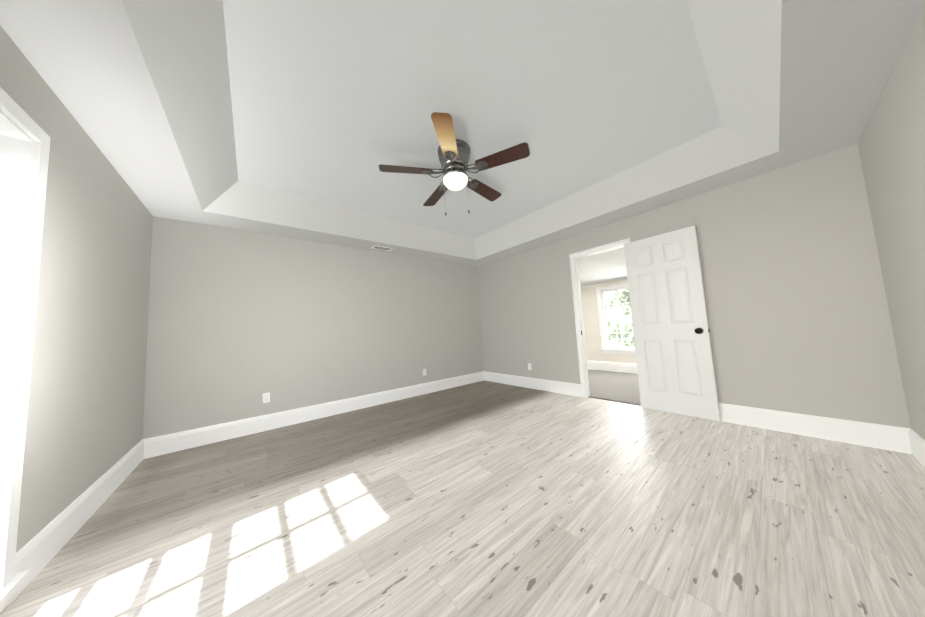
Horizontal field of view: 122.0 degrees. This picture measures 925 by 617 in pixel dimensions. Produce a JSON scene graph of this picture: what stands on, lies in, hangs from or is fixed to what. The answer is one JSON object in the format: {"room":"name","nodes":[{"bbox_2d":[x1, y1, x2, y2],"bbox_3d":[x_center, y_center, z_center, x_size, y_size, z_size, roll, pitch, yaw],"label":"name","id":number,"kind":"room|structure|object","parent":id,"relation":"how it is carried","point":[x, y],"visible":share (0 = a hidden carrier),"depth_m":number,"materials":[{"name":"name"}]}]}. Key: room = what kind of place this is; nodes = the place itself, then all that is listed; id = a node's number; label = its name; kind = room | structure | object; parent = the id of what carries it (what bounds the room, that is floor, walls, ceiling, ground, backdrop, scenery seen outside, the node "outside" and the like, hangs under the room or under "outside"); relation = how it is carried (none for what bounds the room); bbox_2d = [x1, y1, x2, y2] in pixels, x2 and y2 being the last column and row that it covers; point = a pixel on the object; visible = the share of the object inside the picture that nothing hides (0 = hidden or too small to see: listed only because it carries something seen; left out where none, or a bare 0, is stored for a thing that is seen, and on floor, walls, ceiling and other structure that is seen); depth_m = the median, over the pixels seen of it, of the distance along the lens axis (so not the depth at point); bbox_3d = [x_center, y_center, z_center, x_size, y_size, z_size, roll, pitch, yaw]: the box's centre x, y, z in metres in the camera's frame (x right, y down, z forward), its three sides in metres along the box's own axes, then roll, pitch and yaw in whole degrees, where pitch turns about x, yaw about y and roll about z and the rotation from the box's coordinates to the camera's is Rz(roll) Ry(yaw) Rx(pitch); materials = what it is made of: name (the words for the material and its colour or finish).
{"room":"empty bedroom","nodes":[
{"label":"empty bedroom","id":0,"kind":"room"},
{"bbox_2d":[0,25,152,552],"bbox_3d":[-1.794,-0.225,0.809,0.120,2.950,4.576,1,-6,-39],"label":"wall","id":1,"kind":"structure","parent":0,"point":[84,426],"depth_m":1.56,"materials":[{"name":"grey paint"}]},
{"bbox_2d":[0,87,49,612],"bbox_3d":[-1.782,0.165,0.826,0.170,2.155,0.948,1,-6,-39],"label":"window","id":2,"kind":"structure","parent":1,"relation":"in","point":[24,147],"depth_m":1.16,"materials":[{"name":"white"}]},
{"bbox_2d":[142,216,483,438],"bbox_3d":[-1.442,0.026,4.118,4.863,2.950,0.120,1,-6,-39],"label":"wall","id":3,"kind":"structure","parent":0,"point":[240,322],"depth_m":3.32,"materials":[{"name":"grey paint"}]},
{"bbox_2d":[263,392,269,402],"bbox_3d":[-2.391,1.089,3.125,0.070,0.116,0.007,1,-6,-39],"label":"electrical outlet","id":4,"kind":"object","parent":3,"relation":"attached to","point":[266,397],"visible":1,"depth_m":3.12,"materials":[{"name":"white plastic"}]},
{"bbox_2d":[0,380,924,616],"bbox_3d":[0.095,1.294,2.170,4.803,0.050,4.816,1,-6,-39],"label":"floor","id":5,"kind":"structure","parent":0,"point":[484,498],"depth_m":1.44,"materials":[{"name":"grey wood"}]},
{"bbox_2d":[578,247,627,286],"bbox_3d":[2.755,-0.901,4.544,2.150,0.510,4.100,1,-6,-39],"label":"ceiling","id":6,"kind":"structure","parent":0,"point":[604,267],"depth_m":4.98,"materials":[{"name":"grey paint"}]},
{"bbox_2d":[580,279,635,362],"bbox_3d":[2.840,-0.163,4.522,2.270,2.950,4.340,1,-6,-39],"label":"wall","id":7,"kind":"structure","parent":0,"point":[591,323],"depth_m":5.89,"materials":[{"name":"white paint"}]},
{"bbox_2d":[587,360,637,373],"bbox_3d":[2.863,1.190,4.373,2.150,0.205,4.100,1,-6,-39],"label":"baseboard","id":8,"kind":"structure","parent":7,"relation":"attached to","point":[614,366],"depth_m":5.55,"materials":[{"name":"white wood"}]},
{"bbox_2d":[596,282,634,353],"bbox_3d":[3.461,0.209,5.414,0.170,1.490,1.100,1,-6,-39],"label":"window","id":9,"kind":"structure","parent":7,"relation":"in","point":[604,332],"depth_m":5.66,"materials":[{"name":"white"}]},
{"bbox_2d":[588,370,640,404],"bbox_3d":[2.893,1.323,4.382,2.330,0.062,4.340,1,-6,-39],"label":"floor","id":10,"kind":"structure","parent":0,"point":[617,386],"depth_m":4.29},
{"bbox_2d":[478,143,910,427],"bbox_3d":[1.914,-0.177,3.767,0.120,2.950,4.696,1,-6,-39],"label":"wall","id":11,"kind":"structure","parent":0,"point":[798,314],"depth_m":2.43,"materials":[{"name":"grey paint"}]},
{"bbox_2d":[7,371,924,605],"bbox_3d":[0.112,1.178,2.199,4.623,0.185,4.576,1,-6,-39],"label":"baseboard","id":12,"kind":"structure","parent":11,"relation":"attached to","point":[39,551],"depth_m":2.37,"materials":[{"name":"white wood"}]},
{"bbox_2d":[569,238,640,405],"bbox_3d":[2.031,0.198,3.616,0.156,2.167,0.829,1,-6,-39],"label":"door frame","id":13,"kind":"structure","parent":11,"relation":"attached to","point":[580,334],"depth_m":3.84,"materials":[{"name":"white wood"}]},
{"bbox_2d":[624,225,720,421],"bbox_3d":[2.371,0.159,2.981,0.130,2.077,0.715,1,-6,-39],"label":"door","id":14,"kind":"structure","parent":11,"relation":"in","point":[674,358],"depth_m":2.95,"materials":[{"name":"white wood"}]},
{"bbox_2d":[858,4,924,439],"bbox_3d":[1.476,-0.423,0.466,4.743,2.950,0.120,1,-6,-39],"label":"wall","id":15,"kind":"structure","parent":0,"point":[891,144],"depth_m":1.62,"materials":[{"name":"grey paint"}]},
{"bbox_3d":[1.177,-1.700,3.105,7.633,0.050,7.076,1,-6,-39],"label":"roof slab","id":16,"kind":"structure","parent":0,"visible":0},
{"bbox_2d":[0,0,924,266],"bbox_3d":[-0.022,-1.413,2.410,4.863,0.510,4.816,1,-6,-39],"label":"ceiling tray","id":17,"kind":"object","parent":16,"relation":"attached to","point":[301,119],"visible":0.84,"depth_m":1.73,"materials":[{"name":"grey paint"}]},
{"bbox_2d":[372,245,392,250],"bbox_3d":[-1.270,-0.953,4.062,0.300,0.009,0.150,1,-6,-39],"label":"air vent register","id":18,"kind":"object","parent":17,"relation":"attached to","point":[381,248],"visible":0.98,"depth_m":4.06,"materials":[{"name":"white metal"}]},
{"bbox_2d":[379,112,529,215],"bbox_3d":[-0.055,-1.139,2.356,1.267,0.603,1.273,1,-6,-39],"label":"fan","id":19,"kind":"object","parent":17,"relation":"hanging from","point":[454,155],"visible":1,"depth_m":2.22,"materials":[{"name":"brown wood"}]},
{"label":"outside","id":20,"kind":"structure","parent":0,"visible":0},
{"bbox_2d":[604,289,634,346],"bbox_3d":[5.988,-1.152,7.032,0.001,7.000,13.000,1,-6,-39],"label":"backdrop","id":21,"kind":"structure","parent":20,"point":[626,307],"depth_m":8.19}
]}

